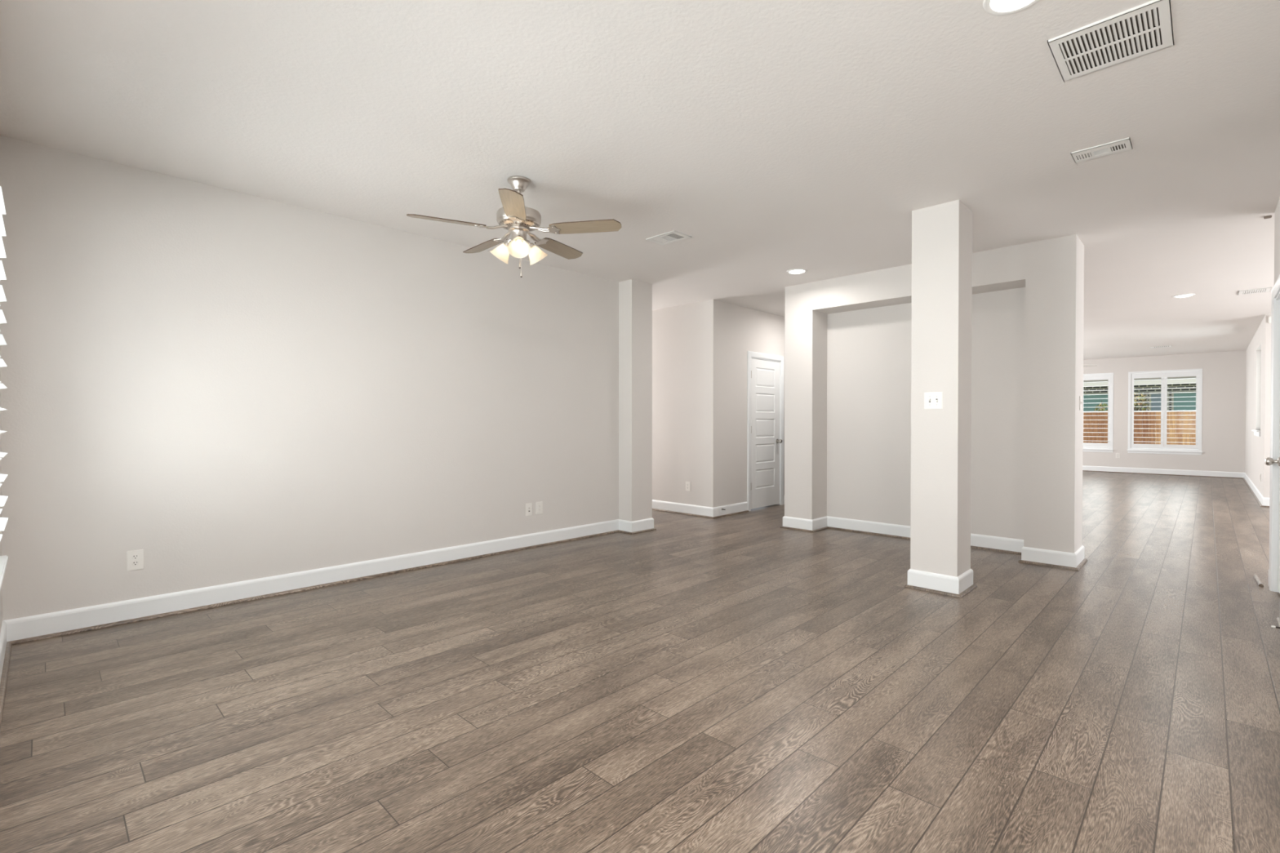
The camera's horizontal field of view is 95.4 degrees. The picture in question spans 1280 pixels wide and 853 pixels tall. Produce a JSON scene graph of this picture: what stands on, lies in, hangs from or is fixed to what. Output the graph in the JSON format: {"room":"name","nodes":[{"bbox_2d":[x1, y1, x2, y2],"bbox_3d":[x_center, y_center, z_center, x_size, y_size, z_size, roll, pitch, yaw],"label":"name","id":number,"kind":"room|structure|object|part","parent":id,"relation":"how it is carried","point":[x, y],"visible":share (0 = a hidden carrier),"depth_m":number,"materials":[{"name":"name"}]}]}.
{"room":"empty living room","nodes":[
{"label":"empty living room","id":0,"kind":"room"},
{"bbox_2d":[0,331,2,632],"bbox_3d":[-1.711,-0.176,1.323,5.300,2.740,0.180,0,1,44],"label":"wall","id":1,"kind":"structure","parent":0,"point":[1,532],"depth_m":3.07,"materials":[{"name":"beige paint"}]},
{"bbox_2d":[0,186,8,591],"bbox_3d":[-2.690,-0.250,2.326,1.286,1.916,0.190,0,1,44],"label":"window","id":2,"kind":"structure","parent":1,"relation":"in","point":[3,559],"depth_m":2.61,"materials":[{"name":"white paint"}]},
{"bbox_3d":[-2.640,0.669,2.385,1.286,0.076,0.035,0,1,44],"label":"sill","id":3,"kind":"part","parent":2,"relation":"part of","materials":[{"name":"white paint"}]},
{"bbox_2d":[0,620,12,730],"bbox_3d":[-1.649,1.127,1.422,4.952,0.133,0.034,0,1,44],"label":"baseboard","id":4,"kind":"structure","parent":1,"relation":"attached to","point":[5,647],"depth_m":2.81,"materials":[{"name":"white paint"}]},
{"bbox_2d":[0,135,618,620],"bbox_3d":[-1.890,-0.204,4.824,0.158,2.740,4.585,0,1,44],"label":"wall","id":5,"kind":"structure","parent":0,"point":[221,385],"depth_m":3.98,"materials":[{"name":"beige paint"}]},
{"bbox_2d":[126,549,143,571],"bbox_3d":[-3.052,0.808,3.520,0.009,0.122,0.080,0,1,44],"label":"wall outlet","id":6,"kind":"object","parent":5,"relation":"attached to","point":[135,558],"visible":1,"depth_m":3.52,"materials":[{"name":"white plastic"}]},
{"bbox_2d":[132,554,138,559],"bbox_3d":[-3.050,0.788,3.518,0.002,0.029,0.029,0,1,44],"label":"receptacle","id":7,"kind":"object","parent":6,"relation":"attached to","point":[134,556],"depth_m":3.52,"materials":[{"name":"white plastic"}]},
{"bbox_2d":[132,560,138,565],"bbox_3d":[-3.050,0.828,3.519,0.002,0.029,0.029,0,1,44],"label":"receptacle","id":8,"kind":"object","parent":6,"relation":"attached to","point":[134,562],"depth_m":3.52,"materials":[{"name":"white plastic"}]},
{"bbox_2d":[4,517,656,644],"bbox_3d":[-2.785,1.090,5.953,3.475,0.133,4.940,0,1,44],"label":"baseboard","id":9,"kind":"structure","parent":5,"relation":"attached to","point":[53,624],"depth_m":4.03,"materials":[{"name":"white paint"}]},
{"bbox_2d":[525,502,532,515],"bbox_3d":[-1.060,0.793,5.563,0.011,0.122,0.080,0,1,44],"label":"jack plate","id":10,"kind":"object","parent":5,"relation":"attached to","point":[528,506],"visible":1,"depth_m":5.56,"materials":[{"name":"white plastic"}]},
{"bbox_2d":[535,501,542,514],"bbox_3d":[-0.977,0.790,5.650,0.009,0.122,0.080,0,1,44],"label":"wall outlet","id":11,"kind":"object","parent":5,"relation":"attached to","point":[539,505],"visible":1,"depth_m":5.65,"materials":[{"name":"white plastic"}]},
{"bbox_2d":[537,504,541,511],"bbox_3d":[-0.975,0.790,5.649,0.004,0.067,0.033,0,1,44],"label":"receptacle","id":12,"kind":"object","parent":11,"relation":"attached to","point":[539,505],"depth_m":5.65,"materials":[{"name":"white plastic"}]},
{"bbox_2d":[618,279,652,521],"bbox_3d":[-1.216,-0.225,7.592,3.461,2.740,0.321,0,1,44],"label":"column","id":13,"kind":"structure","parent":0,"point":[635,297],"depth_m":6.36,"materials":[{"name":"beige paint"}]},
{"bbox_2d":[0,471,1279,852],"bbox_3d":[4.559,1.145,7.971,11.516,0.001,18.079,0,1,44],"label":"floor","id":14,"kind":"structure","parent":0,"point":[744,682],"depth_m":2.47,"materials":[{"name":"grey wood"}]},
{"bbox_2d":[903,200,977,598],"bbox_3d":[2.197,-0.197,4.246,0.380,2.740,0.385,0,1,44],"label":"square column","id":15,"kind":"structure","parent":14,"relation":"on","point":[942,233],"depth_m":4.13,"materials":[{"name":"beige paint"}]},
{"bbox_2d":[924,391,942,408],"bbox_3d":[2.079,-0.184,4.128,0.125,0.122,0.018,0,1,44],"label":"light switch","id":16,"kind":"object","parent":15,"relation":"attached to","point":[932,400],"visible":1,"depth_m":4.13,"materials":[{"name":"white plastic"}]},
{"bbox_3d":[2.196,1.164,4.257,0.380,0.018,0.385,0,1,44],"label":"shoe moulding","id":17,"kind":"part","parent":15,"relation":"part of","materials":[{"name":"grey wood"}]},
{"bbox_3d":[2.197,1.107,4.256,0.342,0.133,0.347,0,1,44],"label":"baseboard","id":18,"kind":"part","parent":15,"relation":"part of","materials":[{"name":"white paint"}]},
{"bbox_2d":[1253,574,1263,586],"bbox_3d":[4.676,1.164,4.402,0.024,0.020,0.340,0,1,42],"label":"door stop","id":19,"kind":"structure","parent":14,"relation":"on","point":[1255,577],"depth_m":4.38,"materials":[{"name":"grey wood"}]},
{"bbox_2d":[0,0,1279,359],"bbox_3d":[4.529,-1.654,7.931,11.800,0.120,19.500,0,1,44],"label":"ceiling","id":20,"kind":"structure","parent":0,"point":[778,136],"depth_m":3.02,"materials":[{"name":"paint"}]},
{"bbox_2d":[406,175,621,277],"bbox_3d":[-0.801,-1.250,3.740,1.227,0.629,1.273,0,1,44],"label":"ceiling fan","id":21,"kind":"object","parent":20,"relation":"hanging from","point":[519,220],"visible":1,"depth_m":3.64,"materials":[{"name":"brown wood"}]},
{"bbox_3d":[-1.165,-1.241,3.509,0.450,0.006,0.132,0,13,-26],"label":"fan blade","id":22,"kind":"part","parent":21,"relation":"part of","materials":[{"name":"brown wood"}]},
{"bbox_3d":[-1.073,-1.245,4.018,0.132,0.006,0.450,-17,12,-42],"label":"fan blade","id":23,"kind":"part","parent":21,"relation":"part of","materials":[{"name":"brown wood"}]},
{"bbox_3d":[-0.907,-1.112,3.745,0.123,0.134,0.125,0,1,-29],"label":"lamp shade","id":24,"kind":"part","parent":21,"relation":"part of","materials":[{"name":"white glass"}]},
{"bbox_3d":[-0.843,-1.171,3.721,0.070,0.058,0.052,0,1,44],"label":"lamp arm","id":25,"kind":"part","parent":21,"relation":"part of","materials":[{"name":"silver metal"}]},
{"bbox_3d":[-0.710,-1.239,3.264,0.132,0.006,0.450,12,-1,-8],"label":"fan blade","id":26,"kind":"part","parent":21,"relation":"part of","materials":[{"name":"brown wood"}]},
{"bbox_3d":[-0.747,-1.129,3.588,0.053,0.061,0.046,0,1,44],"label":"bulb","id":27,"kind":"part","parent":21,"relation":"part of","materials":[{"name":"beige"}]},
{"bbox_3d":[-0.743,-1.111,3.562,0.128,0.134,0.127,0,1,44],"label":"lamp shade","id":28,"kind":"part","parent":21,"relation":"part of","materials":[{"name":"white glass"}]},
{"bbox_3d":[-0.713,-1.171,3.749,0.048,0.058,0.073,0,1,44],"label":"lamp arm","id":29,"kind":"part","parent":21,"relation":"part of","materials":[{"name":"silver metal"}]},
{"bbox_3d":[-0.660,-1.112,3.796,0.123,0.134,0.125,0,0,6],"label":"lamp shade","id":30,"kind":"part","parent":21,"relation":"part of","materials":[{"name":"white glass"}]},
{"bbox_3d":[-0.561,-1.245,4.088,0.132,0.006,0.450,-13,-6,28],"label":"fan blade","id":31,"kind":"part","parent":21,"relation":"part of","materials":[{"name":"brown wood"}]},
{"bbox_3d":[-0.336,-1.241,3.622,0.450,0.006,0.132,0,-12,10],"label":"fan blade","id":32,"kind":"part","parent":21,"relation":"part of","materials":[{"name":"brown wood"}]},
{"bbox_2d":[645,230,691,245],"bbox_3d":[0.238,-1.568,4.846,0.318,0.009,0.215,0,1,44],"label":"ceiling vent","id":33,"kind":"object","parent":20,"relation":"in","point":[673,236],"visible":1,"depth_m":4.83,"materials":[{"name":"white metal"}]},
{"bbox_2d":[786,268,807,274],"bbox_3d":[1.595,-1.570,5.920,0.206,0.020,0.206,0,1,44],"label":"recessed light","id":34,"kind":"object","parent":20,"relation":"in","point":[795,271],"visible":1,"depth_m":5.89,"materials":[{"name":"white glass"}]},
{"bbox_2d":[982,0,1039,15],"bbox_3d":[1.349,-1.540,2.088,0.206,0.020,0.206,0,1,44],"label":"recessed light","id":35,"kind":"object","parent":20,"relation":"in","point":[995,7],"visible":1,"depth_m":2.13,"materials":[{"name":"white glass"}]},
{"bbox_2d":[1083,364,1097,366],"bbox_3d":[8.263,-1.191,11.567,1.274,0.629,1.215,0,1,44],"label":"ceiling fan","id":36,"kind":"object","parent":20,"relation":"hanging from","point":[1089,365],"visible":0.02,"depth_m":11.27,"materials":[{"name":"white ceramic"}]},
{"bbox_2d":[1071,137,1133,163],"bbox_3d":[2.601,-1.554,3.282,0.258,0.009,0.165,0,1,44],"label":"ceiling vent","id":37,"kind":"object","parent":20,"relation":"in","point":[1123,144],"visible":1,"depth_m":3.27,"materials":[{"name":"white metal"}]},
{"bbox_2d":[1047,0,1173,81],"bbox_3d":[1.897,-1.546,2.345,0.364,0.012,0.372,0,1,44],"label":"ceiling vent","id":38,"kind":"object","parent":20,"relation":"in","point":[1147,28],"visible":1,"depth_m":2.33,"materials":[{"name":"white metal"}]},
{"bbox_2d":[1150,345,1172,348],"bbox_3d":[10.560,-1.617,11.801,0.320,0.009,0.260,0,1,44],"label":"ceiling vent","id":39,"kind":"object","parent":20,"relation":"in","point":[1164,345],"visible":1,"depth_m":11.77,"materials":[{"name":"white metal"}]},
{"bbox_2d":[1172,293,1195,297],"bbox_3d":[6.580,-1.576,7.044,0.206,0.020,0.206,0,1,44],"label":"recessed light","id":40,"kind":"object","parent":20,"relation":"in","point":[1182,295],"visible":1,"depth_m":7.01,"materials":[{"name":"white glass"}]},
{"bbox_2d":[1237,287,1271,295],"bbox_3d":[7.171,-1.579,6.796,0.260,0.009,0.300,0,1,44],"label":"ceiling vent","id":41,"kind":"object","parent":20,"relation":"in","point":[1265,289],"visible":1,"depth_m":6.77,"materials":[{"name":"white metal"}]},
{"bbox_2d":[1263,215,1271,218],"bbox_3d":[4.679,-1.560,4.338,0.040,0.012,0.040,0,1,44],"label":"clip","id":42,"kind":"object","parent":20,"relation":"attached to","point":[1268,216],"visible":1,"depth_m":4.33,"materials":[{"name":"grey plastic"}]},
{"bbox_2d":[652,299,785,507],"bbox_3d":[0.630,-0.239,9.482,3.467,2.740,2.736,0,1,44],"label":"wall","id":43,"kind":"structure","parent":0,"point":[700,349],"depth_m":7.62,"materials":[{"name":"beige paint"}]},
{"bbox_2d":[685,481,690,491],"bbox_3d":[0.623,0.778,7.580,0.080,0.122,0.009,0,1,44],"label":"wall outlet","id":44,"kind":"object","parent":43,"relation":"attached to","point":[687,483],"visible":1,"depth_m":7.57,"materials":[{"name":"white plastic"}]},
{"bbox_2d":[652,499,748,518],"bbox_3d":[-0.057,1.070,8.749,3.481,0.133,0.782,0,1,44],"label":"baseboard","id":45,"kind":"structure","parent":43,"relation":"attached to","point":[664,506],"depth_m":7.59,"materials":[{"name":"white paint"}]},
{"bbox_3d":[-0.057,1.127,8.749,3.481,0.018,0.782,0,1,44],"label":"shoe moulding","id":46,"kind":"part","parent":45,"relation":"part of","materials":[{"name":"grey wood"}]},
{"bbox_2d":[746,351,783,511],"bbox_3d":[1.755,0.061,8.176,0.162,2.162,0.926,0,1,44],"label":"door","id":47,"kind":"structure","parent":43,"relation":"in","point":[765,371],"depth_m":8.17,"materials":[{"name":"white paint"}]},
{"bbox_3d":[1.759,-0.682,8.167,0.008,0.262,0.486,0,1,44],"label":"panel","id":48,"kind":"part","parent":47,"relation":"part of","materials":[{"name":"white paint"}]},
{"bbox_3d":[1.759,-0.330,8.170,0.008,0.262,0.486,0,1,44],"label":"panel","id":49,"kind":"part","parent":47,"relation":"part of","materials":[{"name":"white paint"}]},
{"bbox_3d":[1.759,0.022,8.173,0.008,0.262,0.486,0,1,44],"label":"panel","id":50,"kind":"part","parent":47,"relation":"part of","materials":[{"name":"white paint"}]},
{"bbox_3d":[1.758,0.374,8.176,0.008,0.262,0.486,0,1,44],"label":"panel","id":51,"kind":"part","parent":47,"relation":"part of","materials":[{"name":"white paint"}]},
{"bbox_3d":[1.758,0.726,8.178,0.008,0.262,0.486,0,1,44],"label":"panel","id":52,"kind":"part","parent":47,"relation":"part of","materials":[{"name":"white paint"}]},
{"bbox_3d":[2.005,0.211,8.369,0.072,0.066,0.066,0,1,44],"label":"handle","id":53,"kind":"part","parent":47,"relation":"part of","materials":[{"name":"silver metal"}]},
{"bbox_2d":[784,234,1084,553],"bbox_3d":[2.751,-0.209,5.845,2.670,2.740,0.426,0,1,44],"label":"wall","id":54,"kind":"structure","parent":0,"point":[847,339],"depth_m":5.57,"materials":[{"name":"beige paint"}]},
{"bbox_2d":[780,515,1087,570],"bbox_3d":[3.464,1.089,6.588,2.738,0.133,2.540,0,1,44],"label":"baseboard","id":55,"kind":"structure","parent":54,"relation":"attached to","point":[1059,559],"depth_m":5.54,"materials":[{"name":"white paint"}]},
{"bbox_2d":[1079,395,1083,410],"bbox_3d":[3.751,-0.199,4.945,0.018,0.122,0.080,0,1,44],"label":"light switch","id":56,"kind":"object","parent":54,"relation":"attached to","point":[1080,397],"visible":1,"depth_m":4.92,"materials":[{"name":"white plastic"}]},
{"bbox_3d":[3.746,-0.199,4.949,0.006,0.122,0.080,0,1,44],"label":"plate","id":57,"kind":"part","parent":56,"relation":"part of","materials":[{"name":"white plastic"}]},
{"bbox_2d":[1082,350,1246,472],"bbox_3d":[10.958,-0.272,14.470,5.900,2.740,0.176,0,1,44],"label":"wall","id":58,"kind":"structure","parent":0,"point":[1224,373],"depth_m":12.87,"materials":[{"name":"beige paint"}]},
{"bbox_2d":[1082,373,1113,452],"bbox_3d":[10.940,-0.338,14.441,1.286,1.916,0.190,0,1,44],"label":"window","id":59,"kind":"structure","parent":58,"relation":"in","point":[1090,447],"depth_m":14.06,"materials":[{"name":"white paint"}]},
{"bbox_3d":[10.992,-0.377,14.494,1.202,1.780,0.040,0,1,44],"label":"sash","id":60,"kind":"part","parent":59,"relation":"part of","materials":[{"name":"white paint"}]},
{"bbox_3d":[10.889,0.582,14.396,1.286,0.076,0.035,0,1,44],"label":"sill","id":61,"kind":"part","parent":59,"relation":"part of","materials":[{"name":"white paint"}]},
{"bbox_2d":[1115,453,1119,457],"bbox_3d":[11.413,0.695,13.905,0.080,0.122,0.009,0,1,44],"label":"wall outlet","id":62,"kind":"object","parent":58,"relation":"attached to","point":[1117,455],"visible":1,"depth_m":13.90,"materials":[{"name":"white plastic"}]},
{"bbox_2d":[1127,368,1202,454],"bbox_3d":[12.038,-0.329,13.371,1.286,1.916,0.190,0,1,44],"label":"window","id":63,"kind":"structure","parent":58,"relation":"in","point":[1196,449],"depth_m":13.32,"materials":[{"name":"white paint"}]},
{"bbox_3d":[11.803,-0.368,13.546,0.578,1.752,0.023,0,1,44],"label":"shutter panel","id":64,"kind":"part","parent":63,"relation":"part of","materials":[{"name":"white paint"}]},
{"bbox_3d":[11.986,0.592,13.326,1.286,0.076,0.035,0,1,44],"label":"sill","id":65,"kind":"part","parent":63,"relation":"part of","materials":[{"name":"white paint"}]},
{"bbox_3d":[12.090,-0.368,13.425,1.202,1.780,0.040,0,1,44],"label":"sash","id":66,"kind":"part","parent":63,"relation":"part of","materials":[{"name":"white paint"}]},
{"bbox_3d":[12.219,-0.365,13.141,0.578,1.752,0.023,0,1,44],"label":"shutter panel","id":67,"kind":"part","parent":63,"relation":"part of","materials":[{"name":"white paint"}]},
{"bbox_2d":[1244,314,1271,497],"bbox_3d":[10.972,-0.239,10.303,0.163,2.740,5.774,0,1,44],"label":"wall","id":68,"kind":"structure","parent":0,"point":[1258,354],"depth_m":9.44,"materials":[{"name":"beige paint"}]},
{"bbox_2d":[1082,465,1269,507],"bbox_3d":[10.881,1.055,11.473,4.106,0.133,9.965,0,0,0],"label":"baseboard","id":69,"kind":"structure","parent":68,"relation":"attached to","point":[1262,501],"depth_m":13.02,"materials":[{"name":"white paint"}]},
{"bbox_2d":[1251,429,1260,436],"bbox_3d":[10.001,-0.565,9.352,0.185,1.435,1.380,0,1,44],"label":"window","id":70,"kind":"structure","parent":68,"relation":"in","point":[1256,433],"depth_m":9.19,"materials":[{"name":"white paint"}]},
{"bbox_2d":[1267,315,1271,323],"bbox_3d":[8.932,-1.511,8.217,0.090,0.095,0.046,0,1,44],"label":"sensor","id":71,"kind":"object","parent":68,"relation":"attached to","point":[1269,317],"visible":0.33,"depth_m":8.23,"materials":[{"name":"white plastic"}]},
{"bbox_2d":[1274,197,1279,284],"bbox_3d":[3.414,-0.170,0.963,2.855,2.740,6.455,0,1,44],"label":"wall","id":72,"kind":"structure","parent":0,"point":[1277,214],"depth_m":4.09,"materials":[{"name":"beige paint"}]},
{"bbox_2d":[1264,274,1279,593],"bbox_3d":[4.267,0.097,3.842,0.162,2.162,0.926,0,1,44],"label":"door","id":73,"kind":"structure","parent":72,"relation":"in","point":[1273,460],"depth_m":4.13,"materials":[{"name":"white paint"}]},
{"bbox_3d":[4.451,0.246,4.098,0.072,0.066,0.066,0,1,44],"label":"handle","id":74,"kind":"part","parent":73,"relation":"part of","materials":[{"name":"silver metal"}]},
{"bbox_2d":[1276,617,1279,626],"bbox_3d":[2.027,1.128,1.620,0.034,0.133,5.378,0,1,44],"label":"baseboard","id":75,"kind":"structure","parent":72,"relation":"attached to","point":[1277,618],"depth_m":3.50,"materials":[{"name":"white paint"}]},
{"label":"outside","id":76,"kind":"structure","parent":0,"visible":0},
{"bbox_3d":[25.493,1.186,29.761,55.000,0.100,41.800,0,1,44],"label":"ground","id":77,"kind":"structure","parent":76,"visible":0},
{"bbox_2d":[1093,400,1107,411],"bbox_3d":[15.062,0.179,18.973,0.435,2.073,0.476,0,0,2],"label":"tree","id":78,"kind":"object","parent":77,"relation":"on","point":[1102,409],"visible":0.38,"depth_m":18.97,"materials":[{"name":"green plant"}]},
{"bbox_2d":[1083,411,1195,447],"bbox_3d":[14.111,0.398,17.008,8.516,1.663,0.060,0,1,44],"label":"wooden fence","id":79,"kind":"object","parent":77,"relation":"on","point":[1093,437],"visible":0.09,"depth_m":16.57,"materials":[{"name":"brown wood"}]},
{"bbox_2d":[1083,376,1195,444],"bbox_3d":[17.270,-0.977,20.585,17.600,4.360,4.800,0,1,44],"label":"neighbouring house","id":80,"kind":"structure","parent":77,"relation":"on","point":[1089,405],"depth_m":18.67,"materials":[{"name":"teal wood"}]},
{"bbox_3d":[15.487,-0.747,19.796,0.750,0.710,0.010,0,1,44],"label":"pane","id":81,"kind":"part","parent":80,"relation":"part of","materials":[{"name":"teal glass"}]},
{"bbox_3d":[16.644,-0.642,18.670,0.380,0.820,0.010,0,1,44],"label":"pane","id":82,"kind":"part","parent":80,"relation":"part of","materials":[{"name":"blue glass"}]},
{"bbox_3d":[17.131,-0.638,18.195,0.660,0.820,0.010,0,1,44],"label":"pane","id":83,"kind":"part","parent":80,"relation":"part of","materials":[{"name":"teal glass"}]},
{"bbox_2d":[1133,392,1152,413],"bbox_3d":[15.170,0.083,17.896,0.816,2.282,0.850,0,0,-18],"label":"tree","id":84,"kind":"object","parent":77,"relation":"on","point":[1142,395],"visible":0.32,"depth_m":17.69,"materials":[{"name":"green plant"}]}
]}

